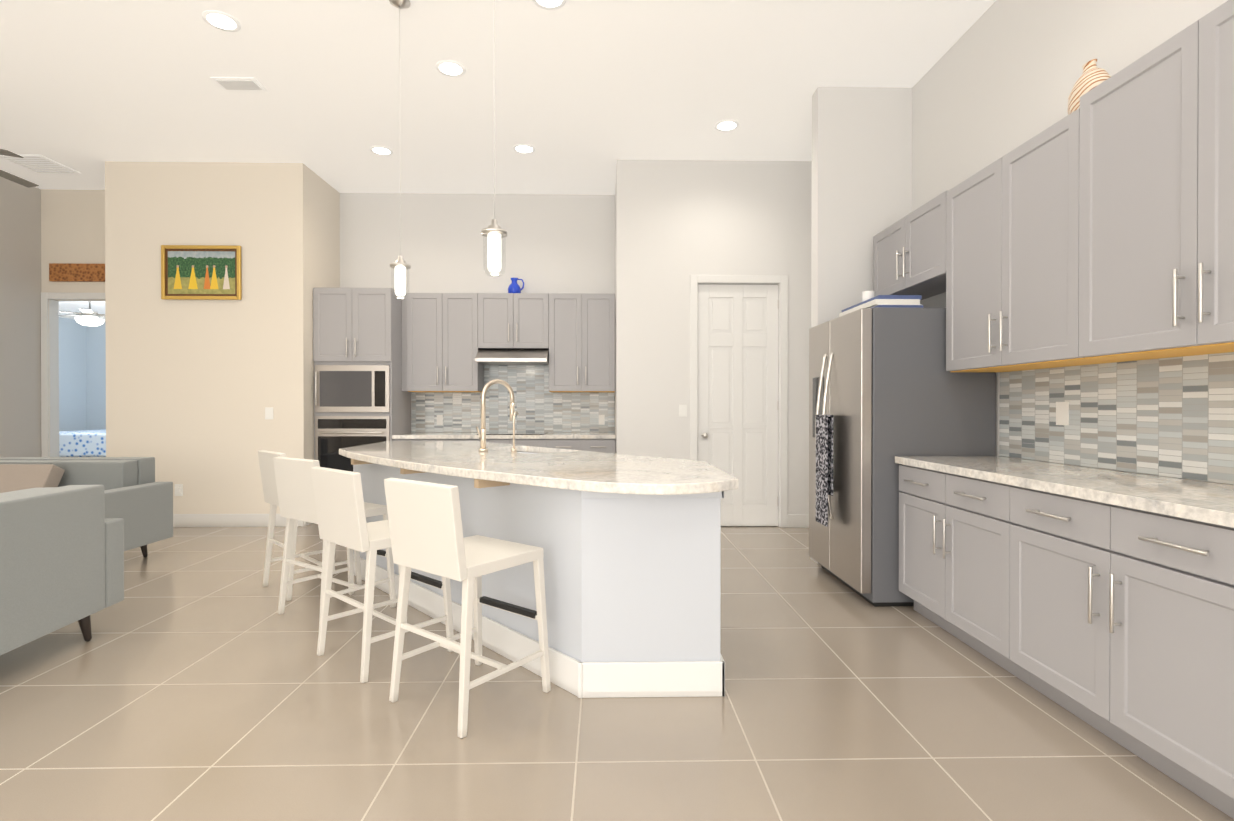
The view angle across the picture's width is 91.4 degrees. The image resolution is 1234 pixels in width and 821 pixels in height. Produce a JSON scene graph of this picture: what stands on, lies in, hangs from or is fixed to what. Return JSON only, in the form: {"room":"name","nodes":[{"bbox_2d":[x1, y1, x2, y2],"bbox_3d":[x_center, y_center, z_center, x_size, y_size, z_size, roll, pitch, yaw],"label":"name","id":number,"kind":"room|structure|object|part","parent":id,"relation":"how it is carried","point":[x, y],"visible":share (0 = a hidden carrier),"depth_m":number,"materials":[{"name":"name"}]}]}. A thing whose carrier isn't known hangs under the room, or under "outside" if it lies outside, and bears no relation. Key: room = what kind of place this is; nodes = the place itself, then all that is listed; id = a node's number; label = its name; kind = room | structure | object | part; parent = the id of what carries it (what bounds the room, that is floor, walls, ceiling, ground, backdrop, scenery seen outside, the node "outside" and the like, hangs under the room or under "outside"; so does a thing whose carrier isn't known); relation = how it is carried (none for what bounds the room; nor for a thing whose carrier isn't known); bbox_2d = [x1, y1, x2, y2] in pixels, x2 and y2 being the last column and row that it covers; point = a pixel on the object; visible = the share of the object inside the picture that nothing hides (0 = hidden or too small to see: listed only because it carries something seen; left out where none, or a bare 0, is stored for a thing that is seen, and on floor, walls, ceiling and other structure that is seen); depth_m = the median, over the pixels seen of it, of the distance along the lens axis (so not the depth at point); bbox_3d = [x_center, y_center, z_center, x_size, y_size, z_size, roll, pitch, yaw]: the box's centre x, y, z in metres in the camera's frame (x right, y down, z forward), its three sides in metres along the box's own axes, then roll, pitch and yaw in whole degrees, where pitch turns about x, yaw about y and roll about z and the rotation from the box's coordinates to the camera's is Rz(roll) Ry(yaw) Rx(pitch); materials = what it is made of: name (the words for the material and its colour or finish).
{"room":"kitchen","nodes":[
{"label":"kitchen","id":0,"kind":"room"},
{"bbox_2d":[0,177,40,456],"bbox_3d":[-6.539,-0.662,6.474,0.099,3.659,0.649,0,0,-1],"label":"wall","id":1,"kind":"structure","parent":0,"point":[20,320],"depth_m":6.55,"materials":[{"name":"grey paint"}]},
{"bbox_2d":[41,189,104,456],"bbox_3d":[-5.868,-0.664,6.873,1.459,3.659,0.120,0,0,-1],"label":"wall","id":2,"kind":"structure","parent":0,"point":[72,226],"depth_m":6.80,"materials":[{"name":"beige paint"}]},
{"bbox_2d":[41,292,104,456],"bbox_3d":[-5.997,-0.082,6.865,0.990,2.495,0.138,0,0,-1],"label":"door frame","id":3,"kind":"structure","parent":2,"relation":"attached to","point":[50,381],"depth_m":6.80,"materials":[{"name":"white wood"}]},
{"bbox_2d":[49,263,104,281],"bbox_3d":[-5.996,-1.554,6.790,0.780,0.200,0.028,0,0,-1],"label":"carving","id":4,"kind":"object","parent":2,"relation":"attached to","point":[66,272],"visible":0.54,"depth_m":6.78,"materials":[{"name":"brown wood"}]},
{"bbox_2d":[59,301,104,325],"bbox_3d":[-7.849,-1.501,9.009,1.216,0.489,1.162,0,0,-1],"label":"bedroom ceiling fan","id":5,"kind":"object","parent":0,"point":[89,317],"visible":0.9,"depth_m":8.88,"materials":[{"name":"silver metal"}]},
{"bbox_2d":[59,301,105,430],"bbox_3d":[-7.871,-0.349,9.495,5.400,3.000,5.199,0,0,-1],"label":"wall","id":6,"kind":"structure","parent":0,"point":[82,377],"depth_m":11.76,"materials":[{"name":"blue paint"}]},
{"bbox_2d":[105,161,339,526],"bbox_3d":[-4.149,-0.662,6.512,1.960,3.659,0.992,0,0,-1],"label":"wall","id":7,"kind":"structure","parent":0,"point":[194,388],"depth_m":6.05,"materials":[{"name":"beige paint"}]},
{"bbox_2d":[175,484,182,495],"bbox_3d":[-4.400,0.800,6.035,0.080,0.120,0.028,0,0,-1],"label":"outlet","id":8,"kind":"object","parent":7,"relation":"attached to","point":[178,489],"visible":1,"depth_m":6.04,"materials":[{"name":"white plastic"}]},
{"bbox_3d":[-4.160,-1.380,6.027,0.780,0.540,0.030,0,0,-1],"label":"picture frame","id":9,"kind":"part","parent":7,"relation":"part of","materials":[{"name":"gold metal"}]},
{"bbox_2d":[265,407,272,418],"bbox_3d":[-3.500,0.029,6.060,0.080,0.120,0.006,0,0,-1],"label":"light switch","id":10,"kind":"object","parent":7,"relation":"attached to","point":[268,412],"visible":1,"depth_m":6.06,"materials":[{"name":"white plastic"}]},
{"bbox_2d":[340,193,614,432],"bbox_3d":[-1.602,-0.665,7.000,3.154,3.659,0.120,0,0,-1],"label":"wall","id":11,"kind":"structure","parent":0,"point":[560,243],"depth_m":6.93,"materials":[{"name":"white paint"}]},
{"bbox_2d":[437,415,442,424],"bbox_3d":[-2.037,0.107,6.921,0.070,0.115,0.006,0,0,-1],"label":"electrical outlet","id":12,"kind":"object","parent":11,"relation":"attached to","point":[439,419],"visible":1,"depth_m":6.92,"materials":[{"name":"white plastic"}]},
{"bbox_2d":[401,293,484,391],"bbox_3d":[-1.946,-0.752,6.761,0.835,1.076,0.338,0,0,-1],"label":"upper cabinet","id":13,"kind":"object","parent":11,"relation":"attached to","point":[437,328],"depth_m":6.60,"materials":[{"name":"grey paint"}]},
{"bbox_2d":[473,293,548,367],"bbox_3d":[-1.140,-0.906,6.697,0.775,0.766,0.498,0,0,-1],"label":"upper cabinet","id":14,"kind":"object","parent":11,"relation":"attached to","point":[511,330],"depth_m":6.61,"materials":[{"name":"grey paint"}]},
{"bbox_2d":[508,278,523,292],"bbox_3d":[-1.135,-1.388,6.776,0.188,0.195,0.150,0,0,-1],"label":"jug","id":15,"kind":"object","parent":14,"relation":"on","point":[514,287],"visible":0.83,"depth_m":6.73,"materials":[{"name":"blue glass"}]},
{"bbox_2d":[549,293,614,391],"bbox_3d":[-0.389,-0.752,6.792,0.730,1.076,0.338,0,0,-1],"label":"upper cabinet","id":16,"kind":"object","parent":11,"relation":"attached to","point":[581,325],"depth_m":6.63,"materials":[{"name":"grey paint"}]},
{"bbox_2d":[599,415,604,424],"bbox_3d":[-0.178,0.107,6.958,0.070,0.115,0.006,0,0,-1],"label":"electrical outlet","id":17,"kind":"object","parent":11,"relation":"attached to","point":[601,419],"visible":1,"depth_m":6.96,"materials":[{"name":"white plastic"}]},
{"bbox_2d":[0,0,995,194],"bbox_3d":[-2.094,-2.520,2.299,9.820,0.100,10.240,0,0,-1],"label":"ceiling","id":18,"kind":"structure","parent":0,"point":[589,94],"depth_m":4.54,"materials":[{"name":"white paint"}]},
{"bbox_2d":[0,149,38,187],"bbox_3d":[-5.342,-2.202,4.645,1.367,0.559,1.437,0,0,-1],"label":"ceiling fan","id":19,"kind":"object","parent":18,"relation":"hanging from","point":[15,179],"visible":1,"depth_m":5.18,"materials":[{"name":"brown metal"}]},
{"bbox_2d":[0,155,80,173],"bbox_3d":[-5.841,-2.483,6.084,0.450,0.014,0.450,0,0,-1],"label":"ceiling vent","id":20,"kind":"object","parent":18,"relation":"in","point":[38,163],"visible":0.94,"depth_m":6.08,"materials":[{"name":"white metal"}]},
{"bbox_2d":[202,10,240,31],"bbox_3d":[-2.515,-2.475,3.831,0.210,0.006,0.210,0,0,-1],"label":"recessed light","id":21,"kind":"object","parent":18,"relation":"in","point":[219,20],"visible":1,"depth_m":3.83,"materials":[{"name":"white"}]},
{"bbox_2d":[210,77,266,90],"bbox_3d":[-2.870,-2.475,4.574,0.320,0.014,0.180,0,0,-1],"label":"ceiling vent","id":22,"kind":"object","parent":18,"relation":"in","point":[239,83],"visible":1,"depth_m":4.56,"materials":[{"name":"white metal"}]},
{"bbox_2d":[370,146,392,155],"bbox_3d":[-2.254,-2.485,5.767,0.210,0.006,0.210,0,0,-1],"label":"recessed light","id":23,"kind":"object","parent":18,"relation":"in","point":[382,150],"visible":1,"depth_m":5.76,"materials":[{"name":"white"}]},
{"bbox_2d":[389,0,410,299],"bbox_3d":[-1.315,-1.575,3.650,0.124,1.803,0.124,0,0,-1],"label":"pendant light","id":24,"kind":"object","parent":18,"relation":"hanging from","point":[400,266],"visible":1,"depth_m":3.63,"materials":[{"name":"white glass"}]},
{"bbox_2d":[436,60,465,76],"bbox_3d":[-1.206,-2.478,4.368,0.210,0.006,0.210,0,0,-1],"label":"recessed light","id":25,"kind":"object","parent":18,"relation":"in","point":[450,68],"visible":1,"depth_m":4.37,"materials":[{"name":"white"}]},
{"bbox_2d":[481,0,506,276],"bbox_3d":[-0.574,-1.550,2.815,0.124,1.844,0.124,0,0,-1],"label":"pendant light","id":26,"kind":"object","parent":18,"relation":"hanging from","point":[494,232],"visible":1,"depth_m":2.80,"materials":[{"name":"white glass"}]},
{"bbox_2d":[513,144,534,153],"bbox_3d":[-0.883,-2.485,5.724,0.210,0.006,0.210,0,0,-1],"label":"recessed light","id":27,"kind":"object","parent":18,"relation":"in","point":[524,148],"visible":1,"depth_m":5.71,"materials":[{"name":"white"}]},
{"bbox_2d":[532,0,565,9],"bbox_3d":[-0.407,-2.474,3.614,0.210,0.006,0.210,0,0,-1],"label":"recessed light","id":28,"kind":"object","parent":18,"relation":"in","point":[550,4],"visible":1,"depth_m":3.67,"materials":[{"name":"white"}]},
{"bbox_2d":[715,120,738,130],"bbox_3d":[0.957,-2.483,5.252,0.210,0.006,0.210,0,0,-1],"label":"recessed light","id":29,"kind":"object","parent":18,"relation":"in","point":[726,125],"visible":1,"depth_m":5.25,"materials":[{"name":"white"}]},
{"bbox_2d":[615,184,615,452],"bbox_3d":[0.045,-0.663,6.598,0.120,3.659,0.990,0,0,-1],"label":"wall","id":30,"kind":"structure","parent":0,"point":[615,316],"depth_m":6.65,"materials":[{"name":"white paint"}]},
{"bbox_2d":[0,523,1233,820],"bbox_3d":[-3.995,1.226,4.831,13.520,0.100,15.340,0,0,-1],"label":"floor","id":31,"kind":"structure","parent":0,"point":[196,677],"depth_m":2.28,"materials":[{"name":"tile"}]},
{"bbox_2d":[0,485,123,654],"bbox_3d":[-3.014,0.790,2.244,0.880,0.800,2.000,0,0,-6],"label":"sofa","id":32,"kind":"object","parent":31,"relation":"on","point":[62,557],"visible":1,"depth_m":2.84,"materials":[{"name":"fabric"}]},
{"bbox_2d":[59,429,105,456],"bbox_3d":[-8.935,0.755,10.660,1.800,0.780,2.000,0,0,-1],"label":"bed","id":33,"kind":"object","parent":31,"relation":"on","point":[84,443],"visible":0.1,"depth_m":9.67,"materials":[{"name":"blue"}]},
{"bbox_2d":[0,457,172,556],"bbox_3d":[-4.537,0.778,4.418,1.900,0.800,0.900,0,0,-1],"label":"sofa","id":34,"kind":"object","parent":31,"relation":"on","point":[138,499],"visible":0.52,"depth_m":4.55,"materials":[{"name":"fabric"}]},
{"bbox_2d":[258,450,361,600],"bbox_3d":[-2.063,0.723,4.043,0.466,0.918,0.501,0,0,43],"label":"bar stool","id":35,"kind":"object","parent":31,"relation":"on","point":[267,470],"visible":0.38,"depth_m":3.97,"materials":[{"name":"white wood"}]},
{"bbox_2d":[273,457,395,623],"bbox_3d":[-1.661,0.725,3.549,0.466,0.918,0.501,0,0,34],"label":"bar stool","id":36,"kind":"object","parent":31,"relation":"on","point":[295,490],"visible":0.65,"depth_m":3.44,"materials":[{"name":"white leather"}]},
{"bbox_2d":[313,288,412,471],"bbox_3d":[-2.763,-0.058,6.589,0.805,2.451,0.656,0,0,-1],"label":"tall cabinet","id":37,"kind":"object","parent":31,"relation":"on","point":[388,366],"depth_m":6.27,"materials":[{"name":"grey paint"}]},
{"bbox_2d":[311,467,453,682],"bbox_3d":[-1.140,0.729,2.931,0.466,0.918,0.501,0,0,41],"label":"bar stool","id":38,"kind":"object","parent":31,"relation":"on","point":[340,507],"visible":0.73,"depth_m":2.76,"materials":[{"name":"white leather"}]},
{"bbox_2d":[393,440,472,440],"bbox_3d":[-1.941,0.732,6.629,0.830,0.870,0.618,0,0,-1],"label":"base cabinet","id":39,"kind":"object","parent":31,"relation":"on","point":[393,440],"depth_m":6.32,"materials":[{"name":"grey paint"}]},
{"bbox_2d":[393,432,615,439],"bbox_3d":[-1.188,0.275,6.632,2.335,0.041,0.637,0,0,-1],"label":"countertop","id":40,"kind":"structure","parent":39,"relation":"on","point":[404,435],"depth_m":6.33,"materials":[{"name":"white stone"}]},
{"bbox_2d":[477,432,544,435],"bbox_3d":[-1.138,0.252,6.625,0.705,0.006,0.500,0,0,-1],"label":"cooktop","id":41,"kind":"object","parent":40,"relation":"in","point":[487,433],"depth_m":6.42,"materials":[{"name":"silver metal"}]},
{"bbox_2d":[384,478,550,737],"bbox_3d":[-0.616,0.731,2.491,0.466,0.918,0.501,0,0,37],"label":"bar stool","id":42,"kind":"object","parent":31,"relation":"on","point":[425,526],"visible":1,"depth_m":2.36,"materials":[{"name":"white leather"}]},
{"bbox_2d":[473,440,548,452],"bbox_3d":[-1.138,0.732,6.645,0.775,0.870,0.618,0,0,-1],"label":"base cabinet","id":43,"kind":"object","parent":31,"relation":"on","point":[539,443],"depth_m":6.34,"materials":[{"name":"grey paint"}]},
{"bbox_2d":[353,495,724,697],"bbox_3d":[-0.746,0.747,3.815,2.337,0.869,2.692,0,0,-1],"label":"kitchen island","id":44,"kind":"object","parent":31,"relation":"on","point":[630,545],"depth_m":2.51,"materials":[{"name":"grey paint"}]},
{"bbox_3d":[-0.746,1.109,3.816,2.337,0.145,2.692,0,0,-1],"label":"baseboard","id":45,"kind":"part","parent":44,"relation":"part of","materials":[{"name":"white wood"}]},
{"bbox_2d":[339,439,738,494],"bbox_3d":[-0.737,0.291,3.725,2.410,0.042,2.934,0,0,-1],"label":"island countertop","id":46,"kind":"structure","parent":44,"relation":"on","point":[481,467],"depth_m":3.05,"materials":[{"name":"white stone"}]},
{"bbox_2d":[476,379,514,451],"bbox_3d":[-0.817,0.030,4.005,0.252,0.478,0.171,0,0,-1],"label":"faucet","id":47,"kind":"object","parent":46,"relation":"on","point":[482,433],"depth_m":3.95,"materials":[{"name":"gold metal"}]},
{"bbox_3d":[0.141,0.340,2.851,0.594,0.043,0.717,0,0,-1],"label":"cap moulding","id":48,"kind":"part","parent":44,"relation":"part of","materials":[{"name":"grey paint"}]},
{"bbox_2d":[549,440,614,452],"bbox_3d":[-0.386,0.732,6.660,0.730,0.870,0.618,0,0,-1],"label":"base cabinet","id":49,"kind":"object","parent":31,"relation":"on","point":[607,446],"depth_m":6.35,"materials":[{"name":"grey paint"}]},
{"bbox_2d":[809,307,995,605],"bbox_3d":[1.818,0.280,4.074,0.903,1.800,0.930,0,0,-1],"label":"refrigerator","id":50,"kind":"object","parent":31,"relation":"on","point":[885,387],"visible":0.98,"depth_m":3.61,"materials":[{"name":"grey metal"}]},
{"bbox_2d":[816,415,833,526],"bbox_3d":[1.391,0.394,4.041,0.049,0.732,0.200,0,0,-1],"label":"towel","id":51,"kind":"object","parent":50,"relation":"hanging from","point":[824,423],"depth_m":4.00,"materials":[{"name":"black fabric"}]},
{"bbox_2d":[839,295,922,316],"bbox_3d":[1.742,-0.670,4.022,0.300,0.099,0.630,0,0,-1],"label":"books","id":52,"kind":"object","parent":50,"relation":"on","point":[912,301],"visible":0.5,"depth_m":3.75,"materials":[{"name":"blue"}]},
{"bbox_2d":[862,291,874,301],"bbox_3d":[1.739,-0.771,4.167,0.084,0.100,0.084,0,0,-1],"label":"cup","id":53,"kind":"object","parent":52,"relation":"on","point":[866,295],"visible":0.4,"depth_m":4.13,"materials":[{"name":"white ceramic"}]},
{"bbox_2d":[899,464,1004,668],"bbox_3d":[1.990,0.750,3.090,0.618,0.870,0.980,0,0,-1],"label":"base cabinet","id":54,"kind":"object","parent":31,"relation":"on","point":[952,528],"depth_m":3.00,"materials":[{"name":"grey paint"}]},
{"bbox_2d":[1005,484,1233,818],"bbox_3d":[2.010,0.755,2.085,0.618,0.870,1.030,0,0,-1],"label":"base cabinet","id":55,"kind":"object","parent":31,"relation":"on","point":[1122,618],"depth_m":2.00,"materials":[{"name":"grey paint"}]},
{"bbox_2d":[895,456,1233,527],"bbox_3d":[2.010,0.302,1.592,0.638,0.040,3.990,0,0,-1],"label":"countertop","id":56,"kind":"structure","parent":55,"relation":"on","point":[1209,502],"depth_m":2.33,"materials":[{"name":"white stone"}]},
{"bbox_2d":[616,160,811,513],"bbox_3d":[1.118,-0.660,6.065,2.244,3.659,0.120,0,0,-1],"label":"wall","id":57,"kind":"structure","parent":0,"point":[679,223],"depth_m":5.99,"materials":[{"name":"white paint"}]},
{"bbox_2d":[679,404,686,416],"bbox_3d":[0.657,0.000,5.992,0.080,0.120,0.010,0,0,-1],"label":"light switch","id":58,"kind":"object","parent":57,"relation":"attached to","point":[682,410],"visible":1,"depth_m":5.99,"materials":[{"name":"white plastic"}]},
{"bbox_2d":[698,284,778,525],"bbox_3d":[1.214,-0.050,6.028,0.814,2.428,0.114,0,0,-1],"label":"pantry door","id":59,"kind":"structure","parent":57,"relation":"in","point":[738,381],"depth_m":6.05,"materials":[{"name":"white wood"}]},
{"bbox_2d":[690,275,787,527],"bbox_3d":[1.213,-0.088,6.061,0.975,2.515,0.138,0,0,-1],"label":"door frame","id":60,"kind":"structure","parent":57,"relation":"attached to","point":[781,280],"depth_m":6.00,"materials":[{"name":"white wood"}]},
{"bbox_2d":[787,514,808,527],"bbox_3d":[1.972,1.105,6.024,0.540,0.130,0.015,0,0,-1],"label":"baseboard","id":61,"kind":"structure","parent":57,"relation":"attached to","point":[797,520],"depth_m":6.01,"materials":[{"name":"white wood"}]},
{"bbox_2d":[811,87,911,563],"bbox_3d":[1.903,-0.653,4.701,0.729,3.659,0.140,0,0,-1],"label":"wall","id":62,"kind":"structure","parent":0,"point":[861,167],"depth_m":4.62,"materials":[{"name":"white paint"}]},
{"bbox_2d":[912,0,1231,484],"bbox_3d":[2.384,-0.638,1.965,0.120,3.660,8.370,0,0,-1],"label":"wall","id":63,"kind":"structure","parent":0,"point":[997,80],"depth_m":3.49,"materials":[{"name":"white paint"}]},
{"bbox_2d":[873,194,940,299],"bbox_3d":[2.110,-1.065,4.060,0.338,0.490,0.965,0,0,-1],"label":"upper cabinet","id":64,"kind":"object","parent":63,"relation":"attached to","point":[906,254],"depth_m":4.01,"materials":[{"name":"grey paint"}]},
{"bbox_2d":[941,110,1144,375],"bbox_3d":[2.130,-0.762,3.074,0.338,1.065,1.000,0,0,-1],"label":"upper cabinet","id":65,"kind":"object","parent":63,"relation":"attached to","point":[1009,229],"depth_m":2.98,"materials":[{"name":"grey paint"}]},
{"bbox_2d":[1068,59,1110,113],"bbox_3d":[2.119,-1.425,2.700,0.116,0.262,0.210,0,0,-1],"label":"vase","id":66,"kind":"object","parent":65,"relation":"on","point":[1091,77],"visible":0.58,"depth_m":2.67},
{"bbox_2d":[1056,402,1068,424],"bbox_3d":[2.287,0.015,3.092,0.006,0.120,0.080,0,0,-1],"label":"electrical outlet","id":67,"kind":"object","parent":63,"relation":"attached to","point":[1062,413],"visible":1,"depth_m":3.09,"materials":[{"name":"white plastic"}]},
{"bbox_2d":[1077,0,1233,359],"bbox_3d":[2.151,-0.779,2.060,0.338,1.109,1.030,0,0,-1],"label":"upper cabinet","id":68,"kind":"object","parent":63,"relation":"attached to","point":[1081,260],"depth_m":2.20,"materials":[{"name":"grey paint"}]}
]}

